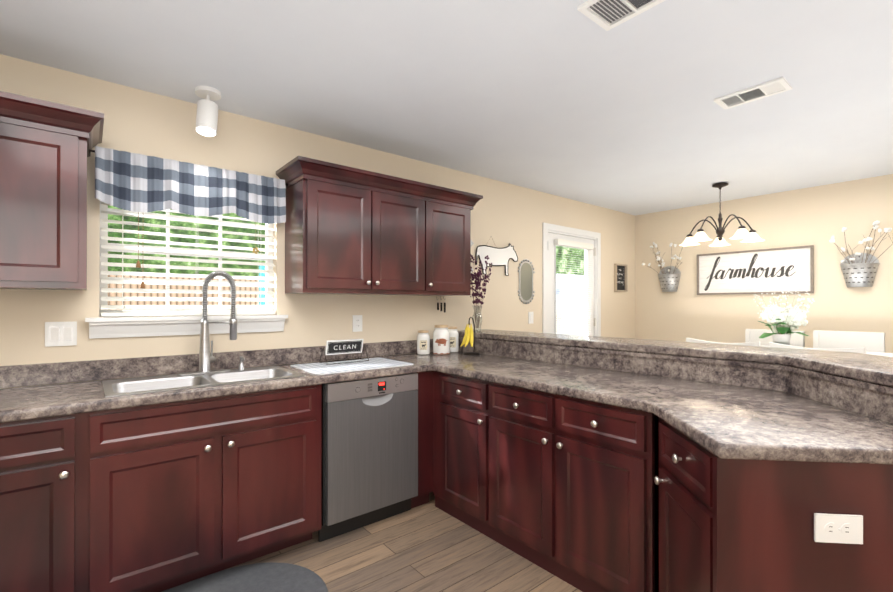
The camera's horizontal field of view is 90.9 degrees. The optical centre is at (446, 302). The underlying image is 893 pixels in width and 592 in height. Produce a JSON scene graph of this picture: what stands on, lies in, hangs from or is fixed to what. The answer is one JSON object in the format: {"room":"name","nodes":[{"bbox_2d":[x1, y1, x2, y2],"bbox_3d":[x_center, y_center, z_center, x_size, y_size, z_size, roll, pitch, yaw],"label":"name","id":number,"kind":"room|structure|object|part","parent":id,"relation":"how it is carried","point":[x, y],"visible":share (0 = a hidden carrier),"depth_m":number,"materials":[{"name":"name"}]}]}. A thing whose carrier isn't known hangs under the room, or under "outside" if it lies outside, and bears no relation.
{"room":"dining room and kitchen","nodes":[
{"label":"dining room and kitchen","id":0,"kind":"room"},
{"bbox_2d":[0,54,634,388],"bbox_3d":[-0.342,0.092,3.458,7.290,2.440,0.120,0,0,-39],"label":"wall","id":1,"kind":"structure","parent":0,"point":[146,123],"depth_m":2.82,"materials":[{"name":"beige paint"}]},
{"bbox_2d":[0,91,103,289],"bbox_3d":[-2.039,-0.449,1.744,1.066,0.770,0.382,0,0,-39],"label":"upper cabinet","id":2,"kind":"object","parent":1,"relation":"attached to","point":[45,146],"visible":0.98,"depth_m":1.85,"materials":[{"name":"brown wood"}]},
{"bbox_2d":[45,321,76,346],"bbox_3d":[-1.863,0.150,2.127,0.116,0.117,0.012,0,0,-39],"label":"switch plate","id":3,"kind":"object","parent":1,"relation":"attached to","point":[60,333],"visible":1,"depth_m":2.12,"materials":[{"name":"white plastic"}]},
{"bbox_2d":[85,201,287,338],"bbox_3d":[-1.434,-0.271,2.527,0.990,0.900,0.160,0,0,-39],"label":"window","id":4,"kind":"structure","parent":1,"relation":"in","point":[105,242],"depth_m":2.46,"materials":[{"name":"white"}]},
{"bbox_2d":[101,202,275,316],"bbox_3d":[-1.427,-0.325,2.519,0.868,0.789,0.073,0,0,-39],"label":"window blind","id":5,"kind":"object","parent":4,"relation":"attached to","point":[122,307],"visible":0.79,"depth_m":2.46,"materials":[{"name":"white plastic"}]},
{"bbox_2d":[252,247,258,253],"bbox_3d":[-1.166,-0.482,2.692,0.042,0.366,0.006,0,0,-39],"label":"hanging ornament","id":6,"kind":"object","parent":5,"relation":"hanging from","point":[256,251],"visible":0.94,"depth_m":2.69,"materials":[{"name":"beige"}]},
{"bbox_2d":[0,339,432,388],"bbox_3d":[-1.266,0.331,2.609,3.385,0.114,0.021,0,0,-39],"label":"backsplash","id":7,"kind":"structure","parent":1,"relation":"attached to","point":[11,376],"depth_m":2.38,"materials":[{"name":"stone"}]},
{"bbox_2d":[285,172,427,295],"bbox_3d":[-0.591,-0.405,2.966,0.879,0.690,0.323,0,0,-39],"label":"upper cabinet","id":8,"kind":"object","parent":1,"relation":"attached to","point":[352,231],"depth_m":2.78,"materials":[{"name":"brown wood"}]},
{"bbox_2d":[353,315,361,331],"bbox_3d":[-0.633,0.146,3.135,0.075,0.117,0.009,0,0,-39],"label":"electrical outlet","id":9,"kind":"object","parent":1,"relation":"attached to","point":[357,323],"visible":1,"depth_m":3.13,"materials":[{"name":"white plastic"}]},
{"bbox_2d":[428,196,475,295],"bbox_3d":[-0.076,-0.403,3.387,0.451,0.690,0.323,0,0,-39],"label":"upper cabinet","id":10,"kind":"object","parent":1,"relation":"attached to","point":[449,221],"depth_m":3.26,"materials":[{"name":"brown wood"}]},
{"bbox_2d":[437,296,445,311],"bbox_3d":[-0.043,0.011,3.583,0.074,0.133,0.028,0,0,-39],"label":"hooks","id":11,"kind":"object","parent":10,"relation":"hanging from","point":[441,305],"visible":0.96,"depth_m":3.59,"materials":[{"name":"black metal"}]},
{"bbox_2d":[475,237,517,275],"bbox_3d":[0.467,-0.429,4.029,0.554,0.354,0.017,0,0,-39],"label":"sign","id":12,"kind":"object","parent":1,"relation":"attached to","point":[503,256],"visible":0.92,"depth_m":4.01,"materials":[{"name":"white metal"}]},
{"bbox_2d":[518,259,534,303],"bbox_3d":[0.779,-0.207,4.287,0.247,0.442,0.018,0,0,-39],"label":"oval mirror","id":13,"kind":"object","parent":1,"relation":"attached to","point":[526,272],"visible":1,"depth_m":4.28,"materials":[{"name":"grey mirror"}]},
{"bbox_2d":[528,312,532,323],"bbox_3d":[0.834,0.145,4.334,0.070,0.117,0.012,0,0,-39],"label":"light switch","id":14,"kind":"object","parent":1,"relation":"attached to","point":[530,317],"visible":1,"depth_m":4.32,"materials":[{"name":"white plastic"}]},
{"bbox_2d":[542,222,600,335],"bbox_3d":[1.342,0.253,4.825,1.046,2.128,0.136,0,0,-39],"label":"door frame","id":15,"kind":"structure","parent":1,"relation":"attached to","point":[547,228],"depth_m":4.76,"materials":[{"name":"white wood"}]},
{"bbox_2d":[548,233,595,335],"bbox_3d":[1.383,0.289,4.785,0.887,2.030,0.122,0,0,-39],"label":"patio door","id":16,"kind":"structure","parent":1,"relation":"in","point":[552,287],"depth_m":4.77,"materials":[{"name":"white"}]},
{"bbox_2d":[554,239,593,334],"bbox_3d":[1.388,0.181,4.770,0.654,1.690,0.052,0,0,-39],"label":"door blind","id":17,"kind":"object","parent":1,"relation":"attached to","point":[572,244],"visible":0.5,"depth_m":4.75,"materials":[{"name":"white plastic"}]},
{"bbox_2d":[614,263,627,291],"bbox_3d":[2.134,-0.306,5.384,0.260,0.335,0.032,0,0,-39],"label":"art","id":18,"kind":"object","parent":1,"relation":"attached to","point":[620,278],"visible":1,"depth_m":5.40,"materials":[{"name":"brown wood"}]},
{"bbox_2d":[161,492,581,591],"bbox_3d":[1.153,1.336,1.627,7.290,0.060,4.840,0,0,-39],"label":"floor","id":19,"kind":"structure","parent":0,"point":[429,546],"depth_m":2.23,"materials":[{"name":"brown wood"}]},
{"bbox_2d":[0,412,87,591],"bbox_3d":[-1.793,0.868,1.790,0.485,0.876,0.600,0,0,-39],"label":"base cabinet","id":20,"kind":"object","parent":19,"relation":"on","point":[44,461],"depth_m":1.65,"materials":[{"name":"brown wood"}]},
{"bbox_2d":[88,384,320,591],"bbox_3d":[-1.233,0.870,2.248,1.002,0.876,0.600,0,0,-39],"label":"base cabinet","id":21,"kind":"object","parent":19,"relation":"on","point":[156,497],"depth_m":1.97,"materials":[{"name":"brown wood"}]},
{"bbox_2d":[0,351,486,422],"bbox_3d":[-1.068,0.409,2.367,3.385,0.042,0.605,0,0,-39],"label":"countertop","id":22,"kind":"structure","parent":21,"relation":"on","point":[31,402],"depth_m":1.94,"materials":[{"name":"stone"}]},
{"bbox_2d":[102,366,305,396],"bbox_3d":[-1.217,0.470,2.244,0.840,0.178,0.470,0,0,-39],"label":"sink","id":23,"kind":"object","parent":22,"relation":"in","point":[128,386],"visible":0.33,"depth_m":2.25,"materials":[{"name":"metal"}]},
{"bbox_2d":[238,356,244,369],"bbox_3d":[-1.162,0.344,2.506,0.038,0.076,0.077,0,0,-39],"label":"soap dispenser","id":24,"kind":"object","parent":23,"relation":"on","point":[241,364],"visible":1,"depth_m":2.51,"materials":[{"name":"metal"}]},
{"bbox_2d":[177,271,236,374],"bbox_3d":[-1.290,0.102,2.369,0.264,0.558,0.203,0,0,-39],"label":"faucet","id":25,"kind":"object","parent":22,"relation":"on","point":[206,359],"visible":1,"depth_m":2.38,"materials":[{"name":"metal"}]},
{"bbox_2d":[290,357,413,374],"bbox_3d":[-0.584,0.386,2.742,0.640,0.005,0.450,0,0,-39],"label":"drying mat","id":26,"kind":"object","parent":22,"relation":"on","point":[318,368],"visible":0.94,"depth_m":2.69,"materials":[{"name":"white fabric"}]},
{"bbox_2d":[319,339,368,364],"bbox_3d":[-0.663,0.311,2.862,0.294,0.145,0.119,0,0,-39],"label":"sign","id":27,"kind":"object","parent":26,"relation":"on","point":[335,347],"visible":1,"depth_m":2.85,"materials":[{"name":"black metal"}]},
{"bbox_2d":[417,330,429,354],"bbox_3d":[-0.177,0.302,3.365,0.100,0.179,0.101,0,0,-39],"label":"canister","id":28,"kind":"object","parent":22,"relation":"on","point":[423,342],"visible":1,"depth_m":3.33,"materials":[{"name":"white ceramic"}]},
{"bbox_2d":[433,325,449,354],"bbox_3d":[-0.039,0.280,3.362,0.130,0.222,0.129,0,0,-39],"label":"canister","id":29,"kind":"object","parent":22,"relation":"on","point":[441,339],"visible":1,"depth_m":3.31,"materials":[{"name":"white ceramic"}]},
{"bbox_2d":[448,327,458,352],"bbox_3d":[0.043,0.291,3.519,0.110,0.201,0.111,0,0,-39],"label":"canister","id":30,"kind":"object","parent":22,"relation":"on","point":[454,339],"visible":0.75,"depth_m":3.47,"materials":[{"name":"white ceramic"}]},
{"bbox_2d":[460,317,479,355],"bbox_3d":[0.178,0.248,3.308,0.172,0.286,0.149,0,0,-39],"label":"holder","id":31,"kind":"object","parent":22,"relation":"on","point":[468,336],"visible":1,"depth_m":3.27,"materials":[{"name":"yellow food"}]},
{"bbox_2d":[162,562,327,591],"bbox_3d":[-1.303,1.298,1.478,1.860,0.013,0.740,0,0,-39],"label":"kitchen mat","id":32,"kind":"object","parent":19,"relation":"on","point":[272,577],"visible":0.96,"depth_m":2.04,"materials":[{"name":"grey fabric"}]},
{"bbox_2d":[318,373,417,541],"bbox_3d":[-0.594,0.872,2.764,0.608,0.875,0.591,0,0,-39],"label":"dishwasher","id":33,"kind":"object","parent":19,"relation":"on","point":[369,450],"visible":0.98,"depth_m":2.51,"materials":[{"name":"grey metal"}]},
{"bbox_2d":[479,338,779,364],"bbox_3d":[0.798,0.791,2.423,0.662,1.035,2.920,0,0,-39],"label":"wall","id":34,"kind":"structure","parent":19,"relation":"on","point":[641,352],"depth_m":2.35,"materials":[{"name":"beige paint"}]},
{"bbox_2d":[459,337,767,384],"bbox_3d":[0.762,0.332,2.783,0.025,0.114,2.263,0,0,-39],"label":"backsplash","id":35,"kind":"structure","parent":34,"relation":"attached to","point":[719,371],"depth_m":2.49,"materials":[{"name":"stone"}]},
{"bbox_2d":[458,329,892,386],"bbox_3d":[0.963,0.251,2.425,0.967,0.041,3.127,0,0,-39],"label":"bar","id":36,"kind":"object","parent":34,"relation":"on","point":[877,369],"visible":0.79,"depth_m":2.12,"materials":[{"name":"stone"}]},
{"bbox_2d":[470,255,491,331],"bbox_3d":[0.261,-0.086,3.605,0.280,0.640,0.151,0,0,-39],"label":"vase","id":37,"kind":"object","parent":36,"relation":"on","point":[478,284],"visible":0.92,"depth_m":3.58,"materials":[{"name":"clear glass"}]},
{"bbox_2d":[732,364,892,422],"bbox_3d":[1.430,0.328,1.514,0.550,0.114,0.567,0,0,-39],"label":"backsplash","id":38,"kind":"structure","parent":34,"relation":"attached to","point":[871,399],"depth_m":1.68,"materials":[{"name":"stone"}]},
{"bbox_2d":[599,411,734,591],"bbox_3d":[0.801,0.867,1.454,0.394,0.876,0.369,0,0,-39],"label":"base cabinet","id":39,"kind":"object","parent":19,"relation":"on","point":[667,502],"depth_m":1.63,"materials":[{"name":"brown wood"}]},
{"bbox_2d":[432,355,892,434],"bbox_3d":[0.871,0.409,2.128,0.685,0.042,2.220,0,0,-39],"label":"countertop","id":40,"kind":"structure","parent":39,"relation":"on","point":[604,386],"depth_m":1.99,"materials":[{"name":"stone"}]},
{"bbox_2d":[612,395,892,463],"bbox_3d":[0.910,0.406,1.270,0.342,0.042,0.837,0,0,-39],"label":"countertop","id":41,"kind":"structure","parent":39,"relation":"on","point":[723,421],"depth_m":1.28,"materials":[{"name":"stone"}]},
{"bbox_2d":[686,338,759,345],"bbox_3d":[1.613,0.770,2.678,0.390,1.078,0.410,0,0,-39],"label":"bar stool","id":42,"kind":"object","parent":19,"relation":"on","point":[703,341],"visible":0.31,"depth_m":2.78,"materials":[{"name":"white paint"}]},
{"bbox_2d":[745,329,804,346],"bbox_3d":[2.996,0.787,4.107,0.442,1.055,0.470,0,0,-39],"label":"dining chair","id":43,"kind":"object","parent":19,"relation":"on","point":[754,335],"visible":0.08,"depth_m":4.28,"materials":[{"name":"white paint"}]},
{"bbox_2d":[735,459,892,591],"bbox_3d":[1.075,0.866,1.192,0.485,0.876,0.482,0,0,-39],"label":"base cabinet","id":44,"kind":"object","parent":19,"relation":"on","point":[801,526],"depth_m":1.19,"materials":[{"name":"brown wood"}]},
{"bbox_3d":[1.050,0.604,1.177,0.117,0.075,0.009,0,0,6],"label":"electrical outlet panel","id":45,"kind":"part","parent":44,"relation":"part of","materials":[{"name":"white plastic"}]},
{"bbox_2d":[769,342,865,353],"bbox_3d":[1.904,0.769,2.322,0.390,1.078,0.410,0,0,-39],"label":"bar stool","id":46,"kind":"object","parent":19,"relation":"on","point":[856,350],"visible":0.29,"depth_m":2.40,"materials":[{"name":"white paint"}]},
{"bbox_2d":[760,345,892,356],"bbox_3d":[2.820,0.855,3.626,0.920,0.915,1.620,0,0,-39],"label":"dining table","id":47,"kind":"object","parent":19,"relation":"on","point":[882,354],"depth_m":3.45,"materials":[{"name":"white paint"}]},
{"bbox_2d":[753,288,814,344],"bbox_3d":[2.882,0.131,3.778,0.482,0.533,0.424,0,0,-39],"label":"flowers","id":48,"kind":"object","parent":47,"relation":"on","point":[787,321],"visible":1,"depth_m":3.72,"materials":[{"name":"white plant"}]},
{"bbox_2d":[813,330,884,352],"bbox_3d":[3.332,0.780,3.697,0.442,1.065,0.470,0,0,-39],"label":"dining chair","id":49,"kind":"object","parent":19,"relation":"on","point":[869,341],"visible":0.12,"depth_m":3.81,"materials":[{"name":"white paint"}]},
{"bbox_2d":[0,0,892,215],"bbox_3d":[1.153,-1.164,1.636,7.290,0.060,4.840,0,0,-39],"label":"ceiling","id":50,"kind":"structure","parent":0,"point":[565,99],"depth_m":2.21,"materials":[{"name":"white paint"}]},
{"bbox_2d":[195,85,220,136],"bbox_3d":[-1.271,-1.013,2.345,0.125,0.236,0.136,0,0,-39],"label":"spotlight fixture","id":51,"kind":"object","parent":50,"relation":"attached to","point":[207,117],"visible":1,"depth_m":2.31,"materials":[{"name":"white metal"}]},
{"bbox_2d":[577,0,665,30],"bbox_3d":[0.714,-1.128,1.587,0.210,0.012,0.420,0,0,-39],"label":"ceiling vent","id":52,"kind":"object","parent":50,"relation":"in","point":[606,15],"visible":1,"depth_m":1.69,"materials":[{"name":"white metal"}]},
{"bbox_2d":[679,183,764,246],"bbox_3d":[2.563,-0.849,4.162,0.699,0.552,0.680,0,0,-39],"label":"chandelier","id":53,"kind":"object","parent":50,"relation":"hanging from","point":[751,235],"visible":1,"depth_m":4.11,"materials":[{"name":"brown metal"}]},
{"bbox_2d":[714,77,791,109],"bbox_3d":[1.647,-1.125,2.373,0.170,0.012,0.315,0,0,-39],"label":"ceiling vent","id":54,"kind":"object","parent":50,"relation":"in","point":[760,91],"visible":0.98,"depth_m":2.36,"materials":[{"name":"white metal"}]},
{"bbox_2d":[635,174,892,352],"bbox_3d":[3.965,0.093,3.855,0.120,2.440,4.720,0,0,-39],"label":"wall","id":55,"kind":"structure","parent":0,"point":[817,217],"depth_m":4.49,"materials":[{"name":"beige paint"}]},
{"bbox_2d":[642,242,684,291],"bbox_3d":[2.611,-0.439,5.290,0.157,0.609,0.478,0,0,-39],"label":"hanging planter","id":56,"kind":"object","parent":55,"relation":"attached to","point":[669,278],"visible":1,"depth_m":5.25,"materials":[{"name":"silver metal"}]},
{"bbox_2d":[697,245,813,294],"bbox_3d":[3.213,-0.324,4.654,0.030,0.464,1.045,0,0,-39],"label":"sign","id":57,"kind":"object","parent":55,"relation":"attached to","point":[771,270],"visible":1,"depth_m":4.60,"materials":[{"name":"white wood"}]},
{"bbox_2d":[829,220,892,286],"bbox_3d":[3.741,-0.435,3.934,0.125,0.579,0.483,0,0,-39],"label":"hanging planter","id":58,"kind":"object","parent":55,"relation":"attached to","point":[859,269],"visible":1,"depth_m":3.94,"materials":[{"name":"silver metal"}]},
{"bbox_3d":[-1.389,-0.741,2.474,0.972,0.020,0.078,0,0,-39],"label":"curtain rod","id":59,"kind":"object","parent":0,"visible":0},
{"bbox_2d":[95,146,285,223],"bbox_3d":[-1.354,-0.613,2.431,0.920,0.301,0.034,0,0,-39],"label":"valance","id":60,"kind":"object","parent":59,"relation":"hanging from","point":[132,182],"visible":1,"depth_m":2.38,"materials":[{"name":"fabric"}]},
{"label":"outside","id":61,"kind":"structure","parent":0,"visible":0},
{"bbox_2d":[108,205,265,309],"bbox_3d":[-3.423,-0.936,4.029,6.800,5.500,0.300,0,0,-39],"label":"outdoor view","id":62,"kind":"structure","parent":61,"point":[174,239],"depth_m":4.71,"materials":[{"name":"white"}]}
]}

